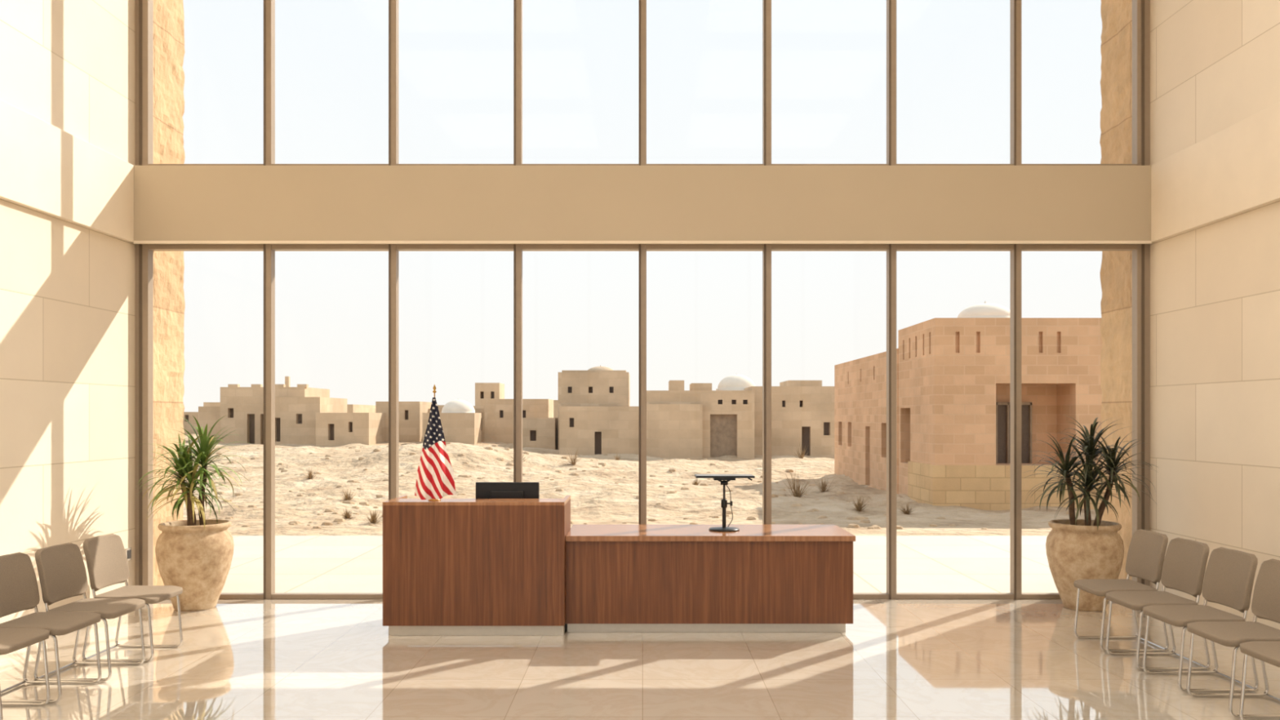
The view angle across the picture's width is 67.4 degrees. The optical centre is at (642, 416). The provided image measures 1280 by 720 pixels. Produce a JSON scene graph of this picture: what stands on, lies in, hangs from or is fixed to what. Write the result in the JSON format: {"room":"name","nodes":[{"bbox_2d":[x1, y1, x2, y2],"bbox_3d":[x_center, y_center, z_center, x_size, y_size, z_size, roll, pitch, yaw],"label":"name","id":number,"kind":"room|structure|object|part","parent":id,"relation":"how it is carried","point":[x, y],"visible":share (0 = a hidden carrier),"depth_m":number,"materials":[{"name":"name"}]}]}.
{"room":"public hall","nodes":[
{"label":"public hall","id":0,"kind":"room"},
{"bbox_2d":[0,0,134,623],"bbox_3d":[-5.060,-2.050,3.070,0.380,7.600,12.540,0,0,0],"label":"wall","id":1,"kind":"structure","parent":0,"point":[67,289],"depth_m":8.11,"materials":[{"name":"stone"}]},
{"bbox_2d":[0,99,133,242],"bbox_3d":[-4.845,-2.020,2.950,0.050,0.728,12.300,0,0,0],"label":"wall band","id":2,"kind":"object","parent":1,"relation":"attached to","point":[45,168],"depth_m":7.97,"materials":[{"name":"stone"}]},
{"bbox_2d":[124,546,131,560],"bbox_3d":[-4.862,1.300,9.080,0.016,0.120,0.100,0,0,0],"label":"wall socket","id":3,"kind":"object","parent":1,"relation":"attached to","point":[128,551],"visible":0.86,"depth_m":9.07,"materials":[{"name":"grey plastic"}]},
{"bbox_2d":[0,599,1279,719],"bbox_3d":[0.000,1.850,3.070,10.500,0.200,12.540,0,0,0],"label":"floor","id":4,"kind":"structure","parent":0,"point":[235,659],"depth_m":6.54,"materials":[{"name":"tile"}]},
{"bbox_2d":[0,627,49,719],"bbox_3d":[-3.853,1.314,5.600,0.554,0.868,0.478,0,0,0],"label":"chair","id":5,"kind":"object","parent":4,"relation":"on","point":[11,639],"visible":1,"depth_m":5.72,"materials":[{"name":"beige fabric"}]},
{"bbox_3d":[-3.805,1.310,5.600,0.458,0.059,0.478,0,0,0],"label":"seat","id":6,"kind":"part","parent":5,"relation":"part of","materials":[{"name":"beige fabric"}]},
{"bbox_2d":[0,551,101,702],"bbox_3d":[-3.812,1.314,6.080,0.554,0.868,0.478,0,0,0],"label":"chair","id":7,"kind":"object","parent":4,"relation":"on","point":[19,588],"visible":0.94,"depth_m":6.13,"materials":[{"name":"beige fabric"}]},
{"bbox_3d":[-4.024,1.066,6.080,0.131,0.372,0.476,0,0,0],"label":"backrest","id":8,"kind":"part","parent":7,"relation":"part of","materials":[{"name":"beige fabric"}]},
{"bbox_3d":[-3.765,1.310,6.080,0.458,0.059,0.478,0,0,0],"label":"seat","id":9,"kind":"part","parent":7,"relation":"part of","materials":[{"name":"beige fabric"}]},
{"bbox_3d":[-3.807,1.398,6.080,0.514,0.700,0.448,0,0,0],"label":"frame","id":10,"kind":"part","parent":7,"relation":"part of","materials":[{"name":"silver metal"}]},
{"bbox_2d":[33,542,145,681],"bbox_3d":[-3.772,1.314,6.560,0.554,0.868,0.478,0,0,0],"label":"chair","id":11,"kind":"object","parent":4,"relation":"on","point":[61,570],"visible":0.9,"depth_m":6.55,"materials":[{"name":"beige fabric"}]},
{"bbox_3d":[-3.984,1.066,6.560,0.131,0.372,0.476,0,0,0],"label":"backrest","id":12,"kind":"part","parent":11,"relation":"part of","materials":[{"name":"beige fabric"}]},
{"bbox_3d":[-3.767,1.398,6.560,0.514,0.700,0.448,0,0,0],"label":"frame","id":13,"kind":"part","parent":11,"relation":"part of","materials":[{"name":"silver metal"}]},
{"bbox_3d":[-3.725,1.310,6.560,0.458,0.059,0.478,0,0,0],"label":"seat","id":14,"kind":"part","parent":11,"relation":"part of","materials":[{"name":"beige fabric"}]},
{"bbox_2d":[81,533,182,662],"bbox_3d":[-3.752,1.314,7.070,0.554,0.868,0.478,0,0,0],"label":"chair","id":15,"kind":"object","parent":4,"relation":"on","point":[107,564],"visible":0.89,"depth_m":7.05,"materials":[{"name":"beige fabric"}]},
{"bbox_3d":[-3.964,1.066,7.070,0.131,0.372,0.476,0,0,0],"label":"backrest","id":16,"kind":"part","parent":15,"relation":"part of","materials":[{"name":"beige fabric"}]},
{"bbox_3d":[-3.747,1.398,7.070,0.514,0.700,0.448,0,0,0],"label":"frame","id":17,"kind":"part","parent":15,"relation":"part of","materials":[{"name":"silver metal"}]},
{"bbox_3d":[-3.705,1.310,7.070,0.458,0.059,0.478,0,0,0],"label":"seat","id":18,"kind":"part","parent":15,"relation":"part of","materials":[{"name":"beige fabric"}]},
{"bbox_2d":[134,414,249,611],"bbox_3d":[-4.104,0.862,8.724,1.012,1.777,0.911,0,0,0],"label":"yucca","id":19,"kind":"object","parent":4,"relation":"on","point":[194,555],"visible":1,"depth_m":8.61,"materials":[{"name":"ceramic"}]},
{"bbox_2d":[382,495,855,635],"bbox_3d":[-0.177,1.214,8.095,3.783,1.072,0.910,0,0,0],"label":"reception desk","id":20,"kind":"object","parent":4,"relation":"on","point":[451,566],"visible":1,"depth_m":7.75,"materials":[{"name":"brown wood"}]},
{"bbox_2d":[414,384,455,500],"bbox_3d":[-1.687,0.205,7.777,0.339,0.945,0.153,0,0,0],"label":"flag","id":21,"kind":"object","parent":20,"relation":"on","point":[435,480],"visible":1,"depth_m":7.76,"materials":[{"name":"multicoloured fabric"}]},
{"bbox_2d":[475,482,539,498],"bbox_3d":[-1.143,0.779,8.130,0.536,0.452,0.200,0,0,0],"label":"computer monitor","id":22,"kind":"object","parent":20,"relation":"on","point":[483,490],"visible":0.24,"depth_m":8.11,"materials":[{"name":"black plastic"}]},
{"bbox_2d":[565,541,853,623],"bbox_3d":[0.540,1.336,8.123,2.320,0.668,0.755,0,0,0],"label":"panel","id":23,"kind":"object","parent":20,"relation":"on","point":[607,582],"depth_m":7.75,"materials":[{"name":"brown wood"}]},
{"bbox_2d":[694,474,755,532],"bbox_3d":[0.690,0.725,8.120,0.490,0.466,0.260,0,0,0],"label":"tablet stand","id":24,"kind":"object","parent":20,"relation":"on","point":[719,477],"visible":1,"depth_m":8.09,"materials":[{"name":"black plastic"}]},
{"bbox_2d":[134,244,1150,599],"bbox_3d":[0.000,0.047,9.257,9.740,3.406,0.106,0,0,0],"label":"mullions","id":25,"kind":"object","parent":4,"relation":"on","point":[144,256],"visible":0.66,"depth_m":9.21,"materials":[{"name":"brown metal"}]},
{"bbox_2d":[148,244,1137,599],"bbox_3d":[0.000,0.047,9.258,9.490,3.406,0.085,0,0,0],"label":"rails","id":26,"kind":"object","parent":25,"relation":"attached to","point":[151,246],"visible":0.61,"depth_m":9.22,"materials":[{"name":"brown metal"}]},
{"bbox_2d":[1022,414,1156,611],"bbox_3d":[4.049,0.865,8.723,1.191,1.770,0.908,0,0,0],"label":"dracaena","id":27,"kind":"object","parent":4,"relation":"on","point":[1076,548],"visible":0.98,"depth_m":8.62,"materials":[{"name":"ceramic"}]},
{"bbox_2d":[1073,528,1168,651],"bbox_3d":[3.667,1.314,7.360,0.554,0.868,0.478,0,0,0],"label":"chair","id":28,"kind":"object","parent":4,"relation":"on","point":[1146,553],"visible":0.84,"depth_m":7.35,"materials":[{"name":"beige fabric"}]},
{"bbox_3d":[3.620,1.310,7.360,0.458,0.059,0.478,0,0,0],"label":"seat","id":29,"kind":"part","parent":28,"relation":"part of","materials":[{"name":"beige fabric"}]},
{"bbox_3d":[3.662,1.398,7.360,0.514,0.700,0.448,0,0,0],"label":"frame","id":30,"kind":"part","parent":28,"relation":"part of","materials":[{"name":"silver metal"}]},
{"bbox_3d":[3.879,1.066,7.360,0.131,0.372,0.476,0,0,0],"label":"backrest","id":31,"kind":"part","parent":28,"relation":"part of","materials":[{"name":"beige fabric"}]},
{"bbox_2d":[1105,537,1210,670],"bbox_3d":[3.667,1.314,6.840,0.554,0.868,0.478,0,0,0],"label":"chair","id":32,"kind":"object","parent":4,"relation":"on","point":[1184,563],"visible":0.93,"depth_m":6.82,"materials":[{"name":"beige fabric"}]},
{"bbox_3d":[3.620,1.310,6.840,0.458,0.059,0.478,0,0,0],"label":"seat","id":33,"kind":"part","parent":32,"relation":"part of","materials":[{"name":"beige fabric"}]},
{"bbox_3d":[3.662,1.398,6.840,0.514,0.700,0.448,0,0,0],"label":"frame","id":34,"kind":"part","parent":32,"relation":"part of","materials":[{"name":"silver metal"}]},
{"bbox_3d":[3.879,1.066,6.840,0.131,0.372,0.476,0,0,0],"label":"backrest","id":35,"kind":"part","parent":32,"relation":"part of","materials":[{"name":"beige fabric"}]},
{"bbox_2d":[1142,546,1258,691],"bbox_3d":[3.667,1.314,6.320,0.554,0.868,0.478,0,0,0],"label":"chair","id":36,"kind":"object","parent":4,"relation":"on","point":[1229,574],"visible":0.9,"depth_m":6.30,"materials":[{"name":"beige fabric"}]},
{"bbox_3d":[3.620,1.310,6.320,0.458,0.059,0.478,0,0,0],"label":"seat","id":37,"kind":"part","parent":36,"relation":"part of","materials":[{"name":"beige fabric"}]},
{"bbox_3d":[3.662,1.398,6.320,0.514,0.700,0.448,0,0,0],"label":"frame","id":38,"kind":"part","parent":36,"relation":"part of","materials":[{"name":"silver metal"}]},
{"bbox_3d":[3.879,1.066,6.320,0.131,0.372,0.476,0,0,0],"label":"backrest","id":39,"kind":"part","parent":36,"relation":"part of","materials":[{"name":"beige fabric"}]},
{"bbox_2d":[1186,558,1279,717],"bbox_3d":[3.667,1.314,5.790,0.554,0.868,0.478,0,0,0],"label":"chair","id":40,"kind":"object","parent":4,"relation":"on","point":[1265,604],"visible":0.94,"depth_m":5.88,"materials":[{"name":"beige fabric"}]},
{"bbox_3d":[3.620,1.310,5.790,0.458,0.059,0.478,0,0,0],"label":"seat","id":41,"kind":"part","parent":40,"relation":"part of","materials":[{"name":"beige fabric"}]},
{"bbox_3d":[3.662,1.398,5.790,0.514,0.700,0.448,0,0,0],"label":"frame","id":42,"kind":"part","parent":40,"relation":"part of","materials":[{"name":"silver metal"}]},
{"bbox_3d":[3.879,1.066,5.790,0.131,0.372,0.476,0,0,0],"label":"backrest","id":43,"kind":"part","parent":40,"relation":"part of","materials":[{"name":"beige fabric"}]},
{"bbox_2d":[1239,640,1279,719],"bbox_3d":[3.667,1.314,5.260,0.554,0.868,0.478,0,0,0],"label":"chair","id":44,"kind":"object","parent":4,"relation":"on","point":[1268,651],"visible":1,"depth_m":5.39,"materials":[{"name":"beige fabric"}]},
{"bbox_3d":[3.662,1.398,5.260,0.514,0.700,0.448,0,0,0],"label":"frame","id":45,"kind":"part","parent":44,"relation":"part of","materials":[{"name":"silver metal"}]},
{"bbox_3d":[3.620,1.310,5.260,0.458,0.059,0.478,0,0,0],"label":"seat","id":46,"kind":"part","parent":44,"relation":"part of","materials":[{"name":"beige fabric"}]},
{"bbox_2d":[131,165,1153,251],"bbox_3d":[0.000,-2.020,9.350,9.740,0.728,0.500,0,0,0],"label":"beam","id":47,"kind":"structure","parent":0,"point":[171,202],"depth_m":9.10,"materials":[{"name":"paint"}]},
{"bbox_2d":[134,0,1150,165],"bbox_3d":[0.000,-4.117,9.257,9.740,3.466,0.106,0,0,0],"label":"mullions","id":48,"kind":"object","parent":47,"relation":"on","point":[144,9],"visible":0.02,"depth_m":9.21,"materials":[{"name":"brown metal"}]},
{"bbox_2d":[148,164,1137,165],"bbox_3d":[0.000,-4.117,9.258,9.490,3.466,0.085,0,0,0],"label":"rails","id":49,"kind":"object","parent":48,"relation":"attached to","point":[148,164],"visible":0.27,"depth_m":9.22,"materials":[{"name":"brown metal"}]},
{"bbox_2d":[133,240,1151,244],"bbox_3d":[0.000,-1.654,9.094,9.640,0.028,0.012,0,0,0],"label":"trim","id":50,"kind":"structure","parent":47,"relation":"attached to","point":[135,242],"depth_m":9.09,"materials":[{"name":"metal"}]},
{"bbox_2d":[1150,0,1279,629],"bbox_3d":[5.060,-2.050,3.070,0.380,7.600,12.540,0,0,0],"label":"wall","id":51,"kind":"structure","parent":0,"point":[1215,64],"depth_m":8.15,"materials":[{"name":"stone"}]},
{"bbox_2d":[1151,102,1279,242],"bbox_3d":[4.845,-2.020,2.950,0.050,0.728,12.300,0,0,0],"label":"wall band","id":52,"kind":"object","parent":51,"relation":"attached to","point":[1235,170],"depth_m":8.01,"materials":[{"name":"stone"}]},
{"label":"outside","id":53,"kind":"structure","parent":0,"visible":0},
{"bbox_2d":[182,434,1096,535],"bbox_3d":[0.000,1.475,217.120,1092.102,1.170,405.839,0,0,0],"label":"ground","id":54,"kind":"structure","parent":53,"point":[615,503],"depth_m":23.11,"materials":[{"name":"beige sand"}]},
{"bbox_2d":[198,376,346,445],"bbox_3d":[-19.950,0.100,51.250,7.300,4.500,5.500,0,0,0],"label":"house","id":55,"kind":"structure","parent":54,"relation":"on","point":[296,408],"depth_m":50.00,"materials":[{"name":"beige paint"}]},
{"bbox_2d":[302,466,320,479],"bbox_3d":[-9.012,1.526,26.047,0.603,0.342,0.551,0,0,0],"label":"desert shrub","id":56,"kind":"object","parent":54,"relation":"on","point":[309,477],"visible":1,"depth_m":25.98,"materials":[{"name":"brown plant"}]},
{"bbox_2d":[338,488,356,501],"bbox_3d":[-5.959,1.574,19.513,0.504,0.306,0.352,0,0,0],"label":"desert shrub","id":57,"kind":"object","parent":54,"relation":"on","point":[346,498],"visible":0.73,"depth_m":19.49,"materials":[{"name":"brown plant"}]},
{"bbox_2d":[340,508,355,518],"bbox_3d":[-5.207,1.698,16.889,0.292,0.216,0.374,0,0,-29],"label":"desert shrub","id":58,"kind":"object","parent":54,"relation":"on","point":[347,514],"visible":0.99,"depth_m":16.88,"materials":[{"name":"brown plant"}]},
{"bbox_2d":[182,400,558,435],"bbox_3d":[-5.517,0.462,71.030,80.967,3.776,5.940,0,0,0],"label":"wall","id":59,"kind":"structure","parent":54,"relation":"on","point":[351,408],"depth_m":71.17,"materials":[{"name":"beige paint"}]},
{"bbox_2d":[364,509,382,523],"bbox_3d":[-4.603,1.693,16.393,0.416,0.289,0.417,0,0,0],"label":"desert shrub","id":60,"kind":"object","parent":54,"relation":"on","point":[373,519],"visible":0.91,"depth_m":16.37,"materials":[{"name":"brown plant"}]},
{"bbox_2d":[315,365,638,455],"bbox_3d":[-6.551,-0.113,49.755,17.703,4.925,12.195,0,0,22],"label":"village","id":61,"kind":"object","parent":54,"relation":"on","point":[596,415],"visible":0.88,"depth_m":47.00,"materials":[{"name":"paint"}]},
{"bbox_2d":[562,449,584,465],"bbox_3d":[-2.348,1.292,32.019,1.112,0.653,0.972,0,0,-20],"label":"desert shrub","id":62,"kind":"object","parent":54,"relation":"on","point":[572,462],"visible":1,"depth_m":31.98,"materials":[{"name":"brown plant"}]},
{"bbox_2d":[184,442,1079,529],"bbox_3d":[-7.589,1.444,28.324,27.011,1.147,31.173,0,0,-13],"label":"rubble","id":63,"kind":"object","parent":54,"relation":"on","point":[864,519],"visible":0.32,"depth_m":21.77,"materials":[{"name":"stone"}]},
{"bbox_2d":[221,535,1058,592],"bbox_3d":[0.000,1.860,11.825,48.000,0.180,4.950,0,0,0],"label":"terrace","id":64,"kind":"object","parent":54,"relation":"on","point":[303,563],"visible":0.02,"depth_m":11.44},
{"bbox_2d":[153,0,185,585],"bbox_3d":[-5.140,-2.230,9.788,0.560,8.000,0.896,0,0,0],"label":"stone pilaster","id":65,"kind":"object","parent":64,"relation":"on","point":[169,303],"visible":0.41,"depth_m":9.86,"materials":[{"name":"stone"}]},
{"bbox_2d":[1099,0,1132,580],"bbox_3d":[5.143,-2.230,9.786,0.555,8.000,0.892,0,0,0],"label":"stone pilaster","id":66,"kind":"object","parent":64,"relation":"on","point":[1116,47],"visible":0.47,"depth_m":9.86,"materials":[{"name":"stone"}]},
{"bbox_2d":[689,480,700,485],"bbox_3d":[1.476,1.833,27.005,0.405,0.291,0.455,0,0,-32],"label":"desert shrub","id":67,"kind":"object","parent":54,"relation":"on","point":[695,482],"visible":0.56,"depth_m":26.95,"materials":[{"name":"brown plant"}]},
{"bbox_2d":[646,373,834,459],"bbox_3d":[4.750,0.094,45.313,9.300,4.512,7.426,0,0,0],"label":"house","id":68,"kind":"structure","parent":54,"relation":"on","point":[700,421],"depth_m":42.25,"materials":[{"name":"beige stone"}]},
{"bbox_2d":[773,471,812,497],"bbox_3d":[3.478,1.517,21.588,1.154,0.675,1.000,0,0,10],"label":"desert shrub","id":69,"kind":"object","parent":54,"relation":"on","point":[797,491],"visible":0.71,"depth_m":21.45,"materials":[{"name":"brown plant"}]},
{"bbox_2d":[792,444,807,458],"bbox_3d":[6.569,1.386,40.051,1.068,0.760,1.335,0,0,42],"label":"desert shrub","id":70,"kind":"object","parent":54,"relation":"on","point":[801,456],"visible":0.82,"depth_m":39.94,"materials":[{"name":"brown plant"}]},
{"bbox_2d":[813,478,834,492],"bbox_3d":[4.349,1.595,22.834,0.633,0.420,0.729,0,0,0],"label":"desert shrub","id":71,"kind":"object","parent":54,"relation":"on","point":[823,486],"visible":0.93,"depth_m":22.75,"materials":[{"name":"brown plant"}]},
{"bbox_2d":[844,494,871,511],"bbox_3d":[4.212,1.665,18.591,0.516,0.351,0.654,0,0,-19],"label":"desert shrub","id":72,"kind":"object","parent":54,"relation":"on","point":[859,507],"visible":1,"depth_m":18.55,"materials":[{"name":"brown plant"}]},
{"bbox_2d":[896,502,914,514],"bbox_3d":[4.974,1.724,18.236,0.431,0.281,0.512,0,0,-18],"label":"desert shrub","id":73,"kind":"object","parent":54,"relation":"on","point":[905,512],"visible":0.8,"depth_m":18.19,"materials":[{"name":"brown plant"}]},
{"bbox_2d":[834,301,1102,510],"bbox_3d":[9.530,-0.099,24.490,7.340,4.898,10.220,0,0,0],"label":"building","id":74,"kind":"structure","parent":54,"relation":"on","point":[953,374],"depth_m":19.50,"materials":[{"name":"beige stone"}]}
]}

